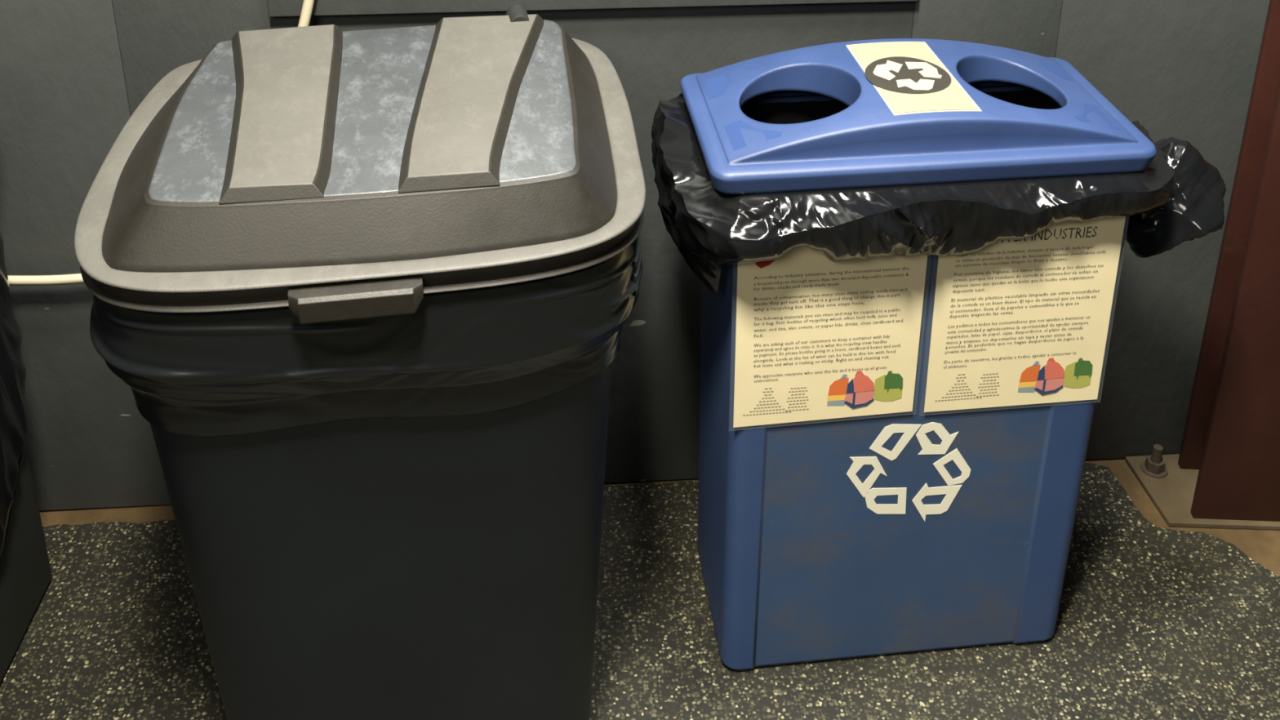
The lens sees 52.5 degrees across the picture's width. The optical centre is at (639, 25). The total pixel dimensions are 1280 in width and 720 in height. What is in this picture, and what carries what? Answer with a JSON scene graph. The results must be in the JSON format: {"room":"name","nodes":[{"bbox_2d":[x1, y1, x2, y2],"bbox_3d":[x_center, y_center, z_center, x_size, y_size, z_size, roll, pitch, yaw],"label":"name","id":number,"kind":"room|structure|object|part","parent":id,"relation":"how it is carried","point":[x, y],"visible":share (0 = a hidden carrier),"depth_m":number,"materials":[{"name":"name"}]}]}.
{"room":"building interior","nodes":[
{"label":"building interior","id":0,"kind":"room"},
{"bbox_2d":[0,0,1269,511],"bbox_3d":[0.148,-0.699,1.590,8.500,3.000,0.216,-1,22,-4],"label":"wall","id":1,"kind":"structure","parent":0,"point":[73,73],"depth_m":1.83,"materials":[{"name":"black painted wall panel"}]},
{"bbox_3d":[-1.300,-0.627,1.412,1.224,2.986,0.008,-1,22,-4],"label":"panel","id":2,"kind":"part","parent":1,"relation":"part of","materials":[{"name":"grey paint"}]},
{"bbox_2d":[7,0,314,285],"bbox_3d":[-0.989,-0.129,1.605,1.307,1.072,0.016,-1,22,-4],"label":"cable","id":3,"kind":"object","parent":1,"relation":"attached to","point":[308,5],"visible":0.2,"depth_m":1.81,"materials":[{"name":"white plastic"}]},
{"bbox_3d":[-0.156,-0.655,1.490,1.071,2.986,0.008,-1,22,-4],"label":"panel","id":4,"kind":"part","parent":1,"relation":"part of","materials":[{"name":"grey paint"}]},
{"bbox_3d":[0.483,-0.671,1.533,0.209,2.986,0.008,-1,22,-4],"label":"panel","id":5,"kind":"part","parent":1,"relation":"part of","materials":[{"name":"grey paint"}]},
{"bbox_3d":[1.343,-0.693,1.591,1.516,2.986,0.008,-1,22,-4],"label":"panel","id":6,"kind":"part","parent":1,"relation":"part of","materials":[{"name":"grey paint"}]},
{"bbox_2d":[39,457,1279,576],"bbox_3d":[0.309,1.623,0.069,8.500,0.150,5.600,-1,22,-4],"label":"floor","id":7,"kind":"structure","parent":0,"point":[1262,546],"depth_m":1.99,"materials":[{"name":"beige wood"}]},
{"bbox_2d":[0,462,1279,719],"bbox_3d":[0.278,1.647,-0.196,8.400,0.004,4.898,-1,22,-4],"label":"rubber mat","id":8,"kind":"object","parent":7,"relation":"on","point":[1153,622],"visible":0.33,"depth_m":1.77,"materials":[{"name":"grey rubber"}]},
{"bbox_2d":[0,440,51,683],"bbox_3d":[-1.109,0.497,1.471,0.640,0.860,0.592,-1,22,-2],"label":"trash can","id":9,"kind":"object","parent":8,"relation":"on","point":[25,571],"visible":0.81,"depth_m":1.77,"materials":[{"name":"black plastic"}]},
{"bbox_2d":[0,231,28,566],"bbox_3d":[-1.112,0.534,1.486,0.609,0.710,0.603,-1,22,-2],"label":"trash bag","id":10,"kind":"object","parent":9,"relation":"on","point":[14,409],"visible":1,"depth_m":1.69,"materials":[{"name":"black plastic"}]},
{"bbox_2d":[73,4,645,719],"bbox_3d":[-0.288,0.462,1.555,0.593,0.864,0.591,-4,23,-11],"label":"trash can","id":11,"kind":"object","parent":8,"relation":"on","point":[446,567],"visible":0.97,"depth_m":1.33,"materials":[{"name":"black plastic"}]},
{"bbox_3d":[-0.288,0.135,1.427,0.581,0.027,0.556,-4,23,-11],"label":"lid","id":12,"kind":"part","parent":11,"relation":"part of","materials":[{"name":"plastic"}]},
{"bbox_2d":[89,236,642,435],"bbox_3d":[-0.290,0.227,1.464,0.571,0.156,0.541,-4,23,-11],"label":"trash bag","id":13,"kind":"object","parent":11,"relation":"in","point":[468,353],"visible":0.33,"depth_m":1.23,"materials":[{"name":"black plastic"}]},
{"bbox_2d":[680,38,1156,670],"bbox_3d":[0.320,0.433,1.703,0.518,0.809,0.275,-2,22,-6],"label":"recycling bin","id":14,"kind":"object","parent":8,"relation":"on","point":[917,530],"visible":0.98,"depth_m":1.63,"materials":[{"name":"blue plastic"}]},
{"bbox_2d":[733,246,927,427],"bbox_3d":[0.221,0.350,1.517,0.234,0.289,0.006,-2,22,-6],"label":"notice","id":15,"kind":"object","parent":14,"relation":"attached to","point":[817,337],"visible":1,"depth_m":1.52,"materials":[{"name":"beige paper"}]},
{"bbox_2d":[742,387,791,416],"bbox_3d":[0.152,0.449,1.549,0.059,0.038,0.001,-2,22,-6],"label":"print","id":16,"kind":"object","parent":15,"relation":"attached to","point":[769,388],"depth_m":1.55},
{"bbox_2d":[785,386,808,411],"bbox_3d":[0.189,0.447,1.553,0.029,0.034,0.001,-3,22,-6],"label":"print","id":17,"kind":"object","parent":15,"relation":"attached to","point":[802,387],"depth_m":1.55},
{"bbox_3d":[0.321,0.094,1.565,0.518,0.071,0.275,-2,22,-6],"label":"lid","id":18,"kind":"part","parent":14,"relation":"part of","materials":[{"name":"blue plastic"}]},
{"bbox_2d":[651,89,1226,293],"bbox_3d":[0.359,0.255,1.626,0.701,0.337,0.366,-2,22,-6],"label":"trash bag","id":19,"kind":"object","parent":14,"relation":"in","point":[1178,198],"visible":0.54,"depth_m":1.45,"materials":[{"name":"black plastic"}]},
{"bbox_2d":[924,216,1125,412],"bbox_3d":[0.455,0.340,1.542,0.235,0.288,0.006,-2,22,-6],"label":"notice","id":20,"kind":"object","parent":14,"relation":"attached to","point":[1024,321],"visible":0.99,"depth_m":1.54,"materials":[{"name":"beige paper"}]},
{"bbox_2d":[934,373,982,401],"bbox_3d":[0.388,0.439,1.574,0.059,0.038,0.001,-2,22,-6],"label":"print","id":21,"kind":"object","parent":20,"relation":"attached to","point":[958,374],"depth_m":1.58},
{"bbox_2d":[976,373,999,397],"bbox_3d":[0.424,0.438,1.578,0.029,0.034,0.001,-2,22,-6],"label":"print","id":22,"kind":"object","parent":20,"relation":"attached to","point":[993,373],"depth_m":1.58},
{"bbox_2d":[1124,0,1279,530],"bbox_3d":[1.005,-0.634,1.502,0.431,2.949,0.196,1,22,3],"label":"steel column","id":23,"kind":"structure","parent":7,"relation":"on","point":[1225,473],"depth_m":1.91,"materials":[{"name":"red paint"}]},
{"bbox_2d":[1140,460,1168,478],"bbox_3d":[0.825,0.711,2.082,0.042,0.003,0.042,1,22,3],"label":"washer","id":24,"kind":"object","parent":23,"relation":"in","point":[1148,470],"depth_m":2.07,"materials":[{"name":"metal"}]},
{"bbox_3d":[1.001,0.736,2.036,0.410,0.007,0.194,-1,22,-4],"label":"plate","id":25,"kind":"part","parent":23,"relation":"part of","materials":[{"name":"beige metal"}]}
]}

